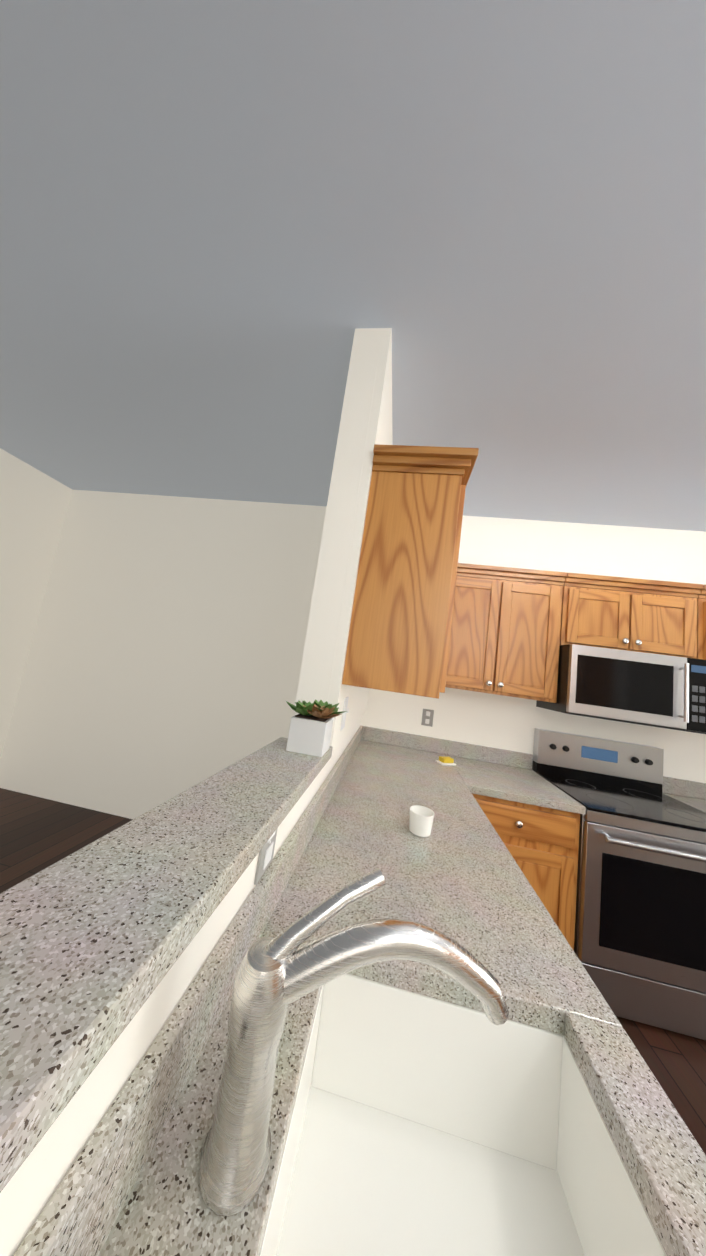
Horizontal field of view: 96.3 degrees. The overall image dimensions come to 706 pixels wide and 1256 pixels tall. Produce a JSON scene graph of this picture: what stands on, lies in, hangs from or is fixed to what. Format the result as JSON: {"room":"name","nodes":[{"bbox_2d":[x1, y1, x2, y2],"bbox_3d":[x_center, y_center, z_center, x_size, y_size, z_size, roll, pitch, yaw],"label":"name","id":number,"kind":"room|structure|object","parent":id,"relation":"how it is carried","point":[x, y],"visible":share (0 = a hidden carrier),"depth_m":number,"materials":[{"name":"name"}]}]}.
{"room":"kitchen","nodes":[
{"label":"kitchen","id":0,"kind":"room"},
{"bbox_2d":[0,448,71,757],"bbox_3d":[-3.366,-0.419,0.015,0.140,2.760,6.180,7,-7,8],"label":"wall","id":1,"kind":"structure","parent":0,"point":[34,503],"depth_m":2.76,"materials":[{"name":"beige paint"}]},
{"bbox_2d":[0,328,392,1255],"bbox_3d":[-0.301,-0.034,-0.370,0.145,2.760,6.040,7,-7,8],"label":"wall","id":2,"kind":"structure","parent":0,"point":[30,1188],"depth_m":1.08,"materials":[{"name":"beige paint"}]},
{"bbox_2d":[0,737,332,1192],"bbox_3d":[-0.443,0.073,-1.154,0.180,0.036,4.476,7,-7,8],"label":"bar countertop","id":3,"kind":"structure","parent":2,"relation":"on","point":[97,936],"depth_m":0.29,"materials":[{"name":"grey stone"}]},
{"bbox_2d":[286,714,333,756],"bbox_3d":[-0.126,0.316,0.952,0.106,0.099,0.106,7,-7,8],"label":"plant pot","id":4,"kind":"object","parent":3,"relation":"on","point":[309,734],"visible":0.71,"depth_m":0.90,"materials":[{"name":"white ceramic"}]},
{"bbox_2d":[286,699,346,718],"bbox_3d":[-0.107,0.246,0.967,0.187,0.047,0.191,7,-7,8],"label":"plants","id":5,"kind":"object","parent":4,"relation":"in","point":[320,709],"visible":0.96,"depth_m":0.93,"materials":[{"name":"green plant"}]},
{"bbox_2d":[254,828,277,884],"bbox_3d":[-0.166,0.423,0.626,0.008,0.110,0.080,7,-7,8],"label":"outlet","id":6,"kind":"object","parent":2,"relation":"attached to","point":[265,856],"visible":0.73,"depth_m":0.61,"materials":[{"name":"grey plastic"}]},
{"bbox_2d":[340,697,348,730],"bbox_3d":[-0.026,0.327,1.212,0.017,0.120,0.080,7,-7,8],"label":"light switch","id":7,"kind":"object","parent":2,"relation":"attached to","point":[345,708],"visible":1,"depth_m":1.20,"materials":[{"name":"white plastic"}]},
{"bbox_2d":[342,444,478,698],"bbox_3d":[0.267,-0.141,1.581,0.372,0.863,1.065,7,-7,8],"label":"upper cabinet","id":8,"kind":"object","parent":2,"relation":"attached to","point":[400,625],"visible":1,"depth_m":1.10,"materials":[{"name":"brown wood"}]},
{"bbox_2d":[0,490,705,818],"bbox_3d":[0.449,0.432,2.470,6.840,2.760,0.140,7,-7,8],"label":"wall","id":9,"kind":"structure","parent":0,"point":[164,659],"depth_m":2.65,"materials":[{"name":"beige paint"}]},
{"bbox_2d":[421,709,433,726],"bbox_3d":[0.554,0.665,2.345,0.080,0.120,0.009,7,-7,8],"label":"outlet","id":10,"kind":"object","parent":9,"relation":"attached to","point":[427,717],"visible":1,"depth_m":2.34,"materials":[{"name":"grey plastic"}]},
{"bbox_2d":[445,563,705,702],"bbox_3d":[2.095,0.168,2.040,3.065,0.838,0.352,7,-7,8],"label":"upper cabinet","id":11,"kind":"object","parent":9,"relation":"attached to","point":[513,630],"visible":0.79,"depth_m":2.02,"materials":[{"name":"brown wood"}]},
{"bbox_2d":[536,644,705,733],"bbox_3d":[1.682,0.371,1.999,0.759,0.415,0.477,7,-7,8],"label":"microwave","id":12,"kind":"object","parent":11,"relation":"attached to","point":[654,690],"visible":1,"depth_m":1.82,"materials":[{"name":"silver metal"}]},
{"bbox_2d":[0,788,705,1154],"bbox_3d":[0.454,1.491,-0.660,8.020,0.100,6.500,7,-7,8],"label":"floor","id":13,"kind":"structure","parent":0,"point":[38,834],"depth_m":1.92,"materials":[{"name":"brown wood"}]},
{"bbox_2d":[472,794,579,950],"bbox_3d":[0.836,1.370,1.873,0.610,0.873,0.660,7,-7,8],"label":"base cabinet","id":14,"kind":"object","parent":13,"relation":"on","point":[541,844],"visible":0.38,"depth_m":1.59,"materials":[{"name":"brown wood"}]},
{"bbox_2d":[532,728,705,1039],"bbox_3d":[1.534,1.292,1.766,0.763,1.194,0.709,7,-7,8],"label":"range","id":15,"kind":"object","parent":13,"relation":"on","point":[640,937],"visible":0.83,"depth_m":1.50,"materials":[{"name":"silver metal"}]},
{"bbox_3d":[-0.027,0.983,-0.220,0.660,0.873,5.096,7,-7,8],"label":"base cabinet","id":16,"kind":"object","parent":13,"relation":"on","visible":0},
{"bbox_2d":[13,726,705,1255],"bbox_3d":[0.043,0.484,-0.155,0.660,0.138,5.098,7,-7,8],"label":"countertop","id":17,"kind":"structure","parent":16,"relation":"on","point":[129,1184],"depth_m":0.49,"materials":[{"name":"stone"}]},
{"bbox_2d":[198,868,508,1216],"bbox_3d":[0.019,0.443,0.354,0.317,0.261,0.124,7,-7,8],"label":"faucet","id":18,"kind":"object","parent":17,"relation":"on","point":[277,975],"visible":1,"depth_m":0.34,"materials":[{"name":"silver metal"}]},
{"bbox_2d":[409,805,433,836],"bbox_3d":[0.232,0.663,1.082,0.084,0.070,0.084,7,-7,8],"label":"cup","id":19,"kind":"object","parent":17,"relation":"on","point":[421,818],"visible":1,"depth_m":1.05,"materials":[{"name":"white ceramic"}]},
{"bbox_2d":[436,756,455,765],"bbox_3d":[0.597,0.849,2.023,0.110,0.039,0.070,11,-8,-21],"label":"dish","id":20,"kind":"object","parent":17,"relation":"on","point":[443,760],"visible":1,"depth_m":2.00,"materials":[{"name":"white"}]},
{"bbox_2d":[260,973,666,1255],"bbox_3d":[0.106,0.725,0.302,0.434,0.201,0.524,7,-7,8],"label":"sink basin","id":21,"kind":"object","parent":17,"relation":"in","point":[421,1125],"visible":0.83,"depth_m":0.50,"materials":[{"name":"white ceramic"}]},
{"bbox_2d":[453,741,585,814],"bbox_3d":[0.930,0.875,1.934,0.565,0.138,0.658,7,-7,8],"label":"countertop","id":22,"kind":"structure","parent":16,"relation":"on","point":[512,773],"depth_m":1.90,"materials":[{"name":"stone"}]},
{"bbox_3d":[2.210,1.539,1.669,0.640,0.873,0.660,7,-7,8],"label":"base cabinet","id":23,"kind":"object","parent":13,"relation":"on","visible":0},
{"bbox_2d":[662,776,705,812],"bbox_3d":[2.288,1.042,1.737,0.657,0.138,0.648,7,-7,8],"label":"countertop","id":24,"kind":"structure","parent":23,"relation":"on","point":[691,793],"depth_m":2.06,"materials":[{"name":"stone"}]},
{"bbox_2d":[0,0,705,531],"bbox_3d":[0.852,-1.318,-0.304,8.020,0.100,6.500,7,-7,8],"label":"ceiling","id":25,"kind":"structure","parent":0,"point":[228,228],"depth_m":1.00,"materials":[{"name":"grey paint"}]}
]}

